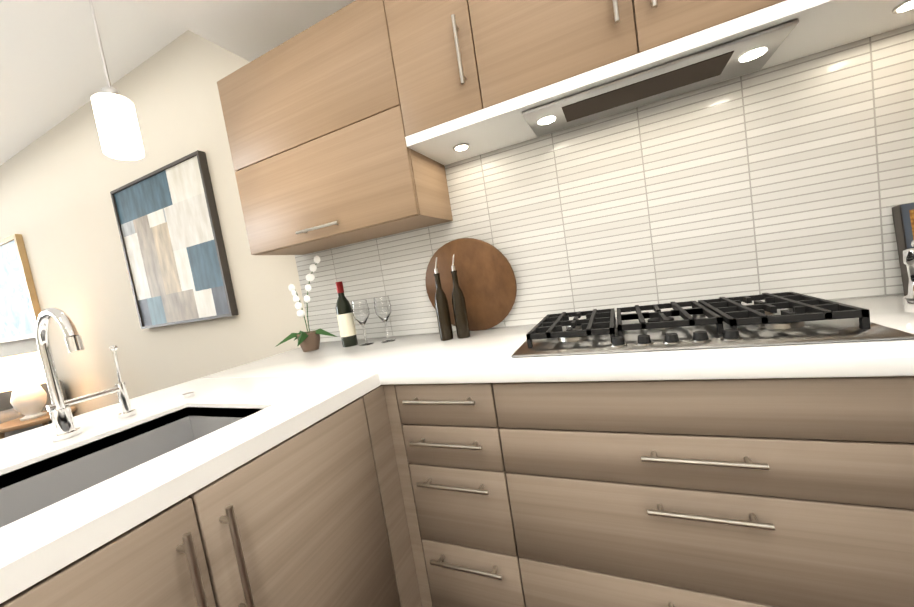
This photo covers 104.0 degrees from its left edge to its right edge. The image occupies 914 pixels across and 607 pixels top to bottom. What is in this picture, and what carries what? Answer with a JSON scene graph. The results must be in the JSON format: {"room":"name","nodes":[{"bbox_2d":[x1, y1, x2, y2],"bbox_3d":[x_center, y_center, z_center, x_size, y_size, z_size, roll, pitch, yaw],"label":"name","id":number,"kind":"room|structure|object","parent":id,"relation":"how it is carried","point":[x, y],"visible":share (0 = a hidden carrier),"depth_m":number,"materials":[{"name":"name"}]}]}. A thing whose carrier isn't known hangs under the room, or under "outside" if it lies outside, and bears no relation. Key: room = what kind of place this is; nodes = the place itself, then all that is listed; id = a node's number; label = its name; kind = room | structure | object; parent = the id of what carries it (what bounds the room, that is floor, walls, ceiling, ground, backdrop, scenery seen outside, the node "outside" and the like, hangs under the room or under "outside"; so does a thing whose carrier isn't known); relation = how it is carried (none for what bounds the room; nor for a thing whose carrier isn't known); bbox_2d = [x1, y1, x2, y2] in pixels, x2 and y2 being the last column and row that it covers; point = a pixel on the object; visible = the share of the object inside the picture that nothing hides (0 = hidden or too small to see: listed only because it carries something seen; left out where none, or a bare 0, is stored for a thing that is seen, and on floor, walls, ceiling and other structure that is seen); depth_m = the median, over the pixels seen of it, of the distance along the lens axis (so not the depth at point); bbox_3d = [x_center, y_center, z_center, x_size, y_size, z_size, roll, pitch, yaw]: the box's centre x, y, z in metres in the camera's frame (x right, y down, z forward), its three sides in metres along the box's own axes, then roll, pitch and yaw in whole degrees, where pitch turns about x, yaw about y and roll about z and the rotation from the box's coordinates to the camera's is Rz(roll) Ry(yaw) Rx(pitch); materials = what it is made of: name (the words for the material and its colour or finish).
{"room":"kitchen","nodes":[
{"label":"kitchen","id":0,"kind":"room"},
{"bbox_2d":[0,0,186,165],"bbox_3d":[-4.654,-1.171,1.595,6.170,0.100,3.850,-7,5,25],"label":"ceiling","id":1,"kind":"structure","parent":0,"point":[52,73],"depth_m":2.19,"materials":[{"name":"white paint"}]},
{"bbox_2d":[131,0,354,61],"bbox_3d":[-0.284,-1.492,-0.387,3.440,0.500,3.850,-7,5,25],"label":"ceiling","id":2,"kind":"structure","parent":0,"point":[249,30],"depth_m":1.63,"materials":[{"name":"white paint"}]},
{"bbox_2d":[89,0,144,159],"bbox_3d":[-1.181,-0.856,1.181,0.129,0.721,0.129,-7,5,19],"label":"pendant light","id":3,"kind":"object","parent":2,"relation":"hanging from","point":[117,123],"visible":1,"depth_m":1.13,"materials":[{"name":"white glass"}]},
{"bbox_2d":[0,30,839,416],"bbox_3d":[-2.138,-0.192,2.669,9.610,2.970,0.150,-7,5,25],"label":"wall","id":4,"kind":"structure","parent":0,"point":[62,180],"depth_m":2.73,"materials":[{"name":"paint"}]},
{"bbox_2d":[0,234,40,342],"bbox_3d":[-4.844,-0.081,3.773,1.680,0.990,0.045,-7,5,25],"label":"picture","id":5,"kind":"object","parent":4,"relation":"attached to","point":[20,310],"visible":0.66,"depth_m":3.54,"materials":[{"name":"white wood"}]},
{"bbox_2d":[110,150,238,328],"bbox_3d":[-1.978,-0.373,2.462,1.070,1.030,0.045,-7,5,25],"label":"picture","id":6,"kind":"object","parent":4,"relation":"attached to","point":[169,228],"visible":1,"depth_m":2.41,"materials":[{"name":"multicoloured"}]},
{"bbox_2d":[217,0,452,254],"bbox_3d":[-0.564,-0.697,1.626,0.931,0.805,0.318,-7,5,25],"label":"upper cabinet","id":7,"kind":"object","parent":4,"relation":"attached to","point":[355,121],"depth_m":1.45,"materials":[{"name":"brown wood"}]},
{"bbox_2d":[385,0,512,159],"bbox_3d":[-0.047,-1.022,1.349,0.303,0.768,0.318,-7,5,25],"label":"upper cabinet","id":8,"kind":"object","parent":4,"relation":"attached to","point":[435,41],"depth_m":1.22,"materials":[{"name":"brown wood"}]},
{"bbox_2d":[295,24,913,342],"bbox_3d":[0.276,-0.296,1.497,2.607,0.784,0.008,-7,5,25],"label":"tile backsplash","id":9,"kind":"structure","parent":4,"relation":"attached to","point":[796,175],"depth_m":1.24,"materials":[{"name":"white tile"}]},
{"bbox_2d":[469,0,852,139],"bbox_3d":[0.504,-1.087,1.095,0.917,0.768,0.318,-7,5,25],"label":"upper cabinet","id":10,"kind":"object","parent":4,"relation":"attached to","point":[531,53],"depth_m":1.02,"materials":[{"name":"brown wood"}]},
{"bbox_2d":[453,0,913,150],"bbox_3d":[0.566,-0.667,1.126,1.284,0.014,0.250,-7,5,25],"label":"hood insert","id":11,"kind":"object","parent":10,"relation":"in","point":[734,58],"visible":1,"depth_m":1.07,"materials":[{"name":"silver metal"}]},
{"bbox_2d":[805,0,913,51],"bbox_3d":[1.057,-1.153,0.841,0.307,0.768,0.318,-7,5,25],"label":"upper cabinet","id":12,"kind":"object","parent":4,"relation":"attached to","point":[862,15],"depth_m":0.93,"materials":[{"name":"brown wood"}]},
{"bbox_3d":[-2.584,1.572,1.087,9.480,0.120,3.850,-7,5,25],"label":"floor","id":13,"kind":"structure","parent":0,"visible":0},
{"bbox_2d":[0,406,76,438],"bbox_3d":[-3.484,1.223,2.974,0.491,0.551,0.527,-7,5,25],"label":"end table","id":14,"kind":"object","parent":13,"relation":"on","point":[13,425],"visible":0.48,"depth_m":2.84,"materials":[{"name":"brown wood"}]},
{"bbox_2d":[0,352,46,420],"bbox_3d":[-3.560,0.687,2.949,0.330,0.530,0.330,-7,5,25],"label":"table lamp","id":15,"kind":"object","parent":14,"relation":"on","point":[22,377],"visible":0.9,"depth_m":2.88,"materials":[{"name":"white ceramic"}]},
{"bbox_2d":[0,385,431,606],"bbox_3d":[-0.629,0.782,0.825,0.660,0.872,1.042,-7,5,25],"label":"base cabinet","id":16,"kind":"object","parent":13,"relation":"on","point":[325,516],"depth_m":0.78,"materials":[{"name":"brown wood"}]},
{"bbox_2d":[0,370,387,603],"bbox_3d":[-0.998,0.494,0.506,0.960,0.224,1.740,-7,5,25],"label":"countertop","id":17,"kind":"structure","parent":16,"relation":"on","point":[106,476],"depth_m":0.83,"materials":[{"name":"stone"}]},
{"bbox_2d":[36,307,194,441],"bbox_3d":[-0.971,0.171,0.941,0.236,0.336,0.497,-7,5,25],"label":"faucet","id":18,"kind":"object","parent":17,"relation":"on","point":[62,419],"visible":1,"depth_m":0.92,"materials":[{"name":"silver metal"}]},
{"bbox_2d":[215,294,913,384],"bbox_3d":[0.213,0.153,1.244,2.607,0.040,0.632,-7,5,25],"label":"countertop","id":19,"kind":"structure","parent":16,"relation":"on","point":[484,356],"depth_m":0.90,"materials":[{"name":"stone"}]},
{"bbox_2d":[275,256,336,351],"bbox_3d":[-0.791,0.015,1.751,0.319,0.460,0.200,-7,5,25],"label":"orchid pot","id":20,"kind":"object","parent":19,"relation":"on","point":[309,340],"visible":1,"depth_m":1.77,"materials":[{"name":"brown"}]},
{"bbox_2d":[335,281,357,346],"bbox_3d":[-0.548,0.050,1.742,0.075,0.317,0.075,-7,5,25],"label":"wine bottle","id":21,"kind":"object","parent":19,"relation":"on","point":[346,324],"visible":0.98,"depth_m":1.72,"materials":[{"name":"grey glass"}]},
{"bbox_2d":[351,299,373,345],"bbox_3d":[-0.450,0.090,1.704,0.079,0.215,0.079,-8,5,16],"label":"wine glass","id":22,"kind":"object","parent":19,"relation":"on","point":[360,308],"depth_m":1.67,"materials":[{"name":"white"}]},
{"bbox_2d":[367,296,395,342],"bbox_3d":[-0.344,0.074,1.699,0.079,0.215,0.079,-8,5,16],"label":"wine glass","id":23,"kind":"object","parent":19,"relation":"on","point":[382,305],"depth_m":1.67,"materials":[{"name":"white"}]},
{"bbox_2d":[434,255,469,340],"bbox_3d":[-0.033,-0.025,1.486,0.129,0.346,0.056,-8,5,9],"label":"oil bottle","id":24,"kind":"object","parent":19,"relation":"on","point":[460,316],"visible":1,"depth_m":1.47,"materials":[{"name":"brown glass"}]},
{"bbox_2d":[425,238,516,330],"bbox_3d":[0.053,-0.076,1.565,0.420,0.415,0.098,-7,5,25],"label":"cutting board","id":25,"kind":"object","parent":19,"relation":"on","point":[486,279],"visible":0.85,"depth_m":1.53,"materials":[{"name":"brown wood"}]},
{"bbox_2d":[511,292,913,357],"bbox_3d":[0.617,0.055,1.073,0.820,0.054,0.470,-7,5,25],"label":"cooktop","id":26,"kind":"object","parent":19,"relation":"in","point":[786,318],"visible":1,"depth_m":0.95,"materials":[{"name":"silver metal"}]},
{"bbox_2d":[892,203,913,295],"bbox_3d":[1.377,-0.161,0.982,0.215,0.267,0.065,-7,5,25],"label":"cookbook","id":27,"kind":"object","parent":19,"relation":"on","point":[903,217],"visible":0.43,"depth_m":1.02,"materials":[{"name":"black paper"}]},
{"bbox_2d":[903,240,913,312],"bbox_3d":[1.169,-0.078,0.881,0.156,0.176,0.054,-10,5,-18],"label":"pepper mill","id":28,"kind":"object","parent":19,"relation":"on","point":[908,258],"visible":1,"depth_m":0.87,"materials":[{"name":"silver metal"}]},
{"bbox_2d":[396,383,527,606],"bbox_3d":[0.112,0.624,1.368,0.379,0.872,0.617,-7,5,25],"label":"base cabinet","id":29,"kind":"object","parent":13,"relation":"on","point":[453,440],"depth_m":1.06,"materials":[{"name":"brown wood"}]},
{"bbox_2d":[496,376,913,606],"bbox_3d":[0.701,0.553,1.097,0.925,0.872,0.617,-7,5,25],"label":"base cabinet","id":30,"kind":"object","parent":13,"relation":"on","point":[786,492],"depth_m":0.79,"materials":[{"name":"brown wood"}]},
{"bbox_3d":[-5.062,1.785,2.419,2.870,0.011,1.780,-7,5,25],"label":"living room rug","id":31,"kind":"object","parent":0,"visible":0},
{"bbox_2d":[0,380,66,437],"bbox_3d":[-4.854,1.200,3.432,2.230,0.916,0.940,-7,5,25],"label":"sofa","id":32,"kind":"object","parent":31,"relation":"on","point":[8,412],"visible":0.08,"depth_m":3.16,"materials":[{"name":"fabric"}]}
]}

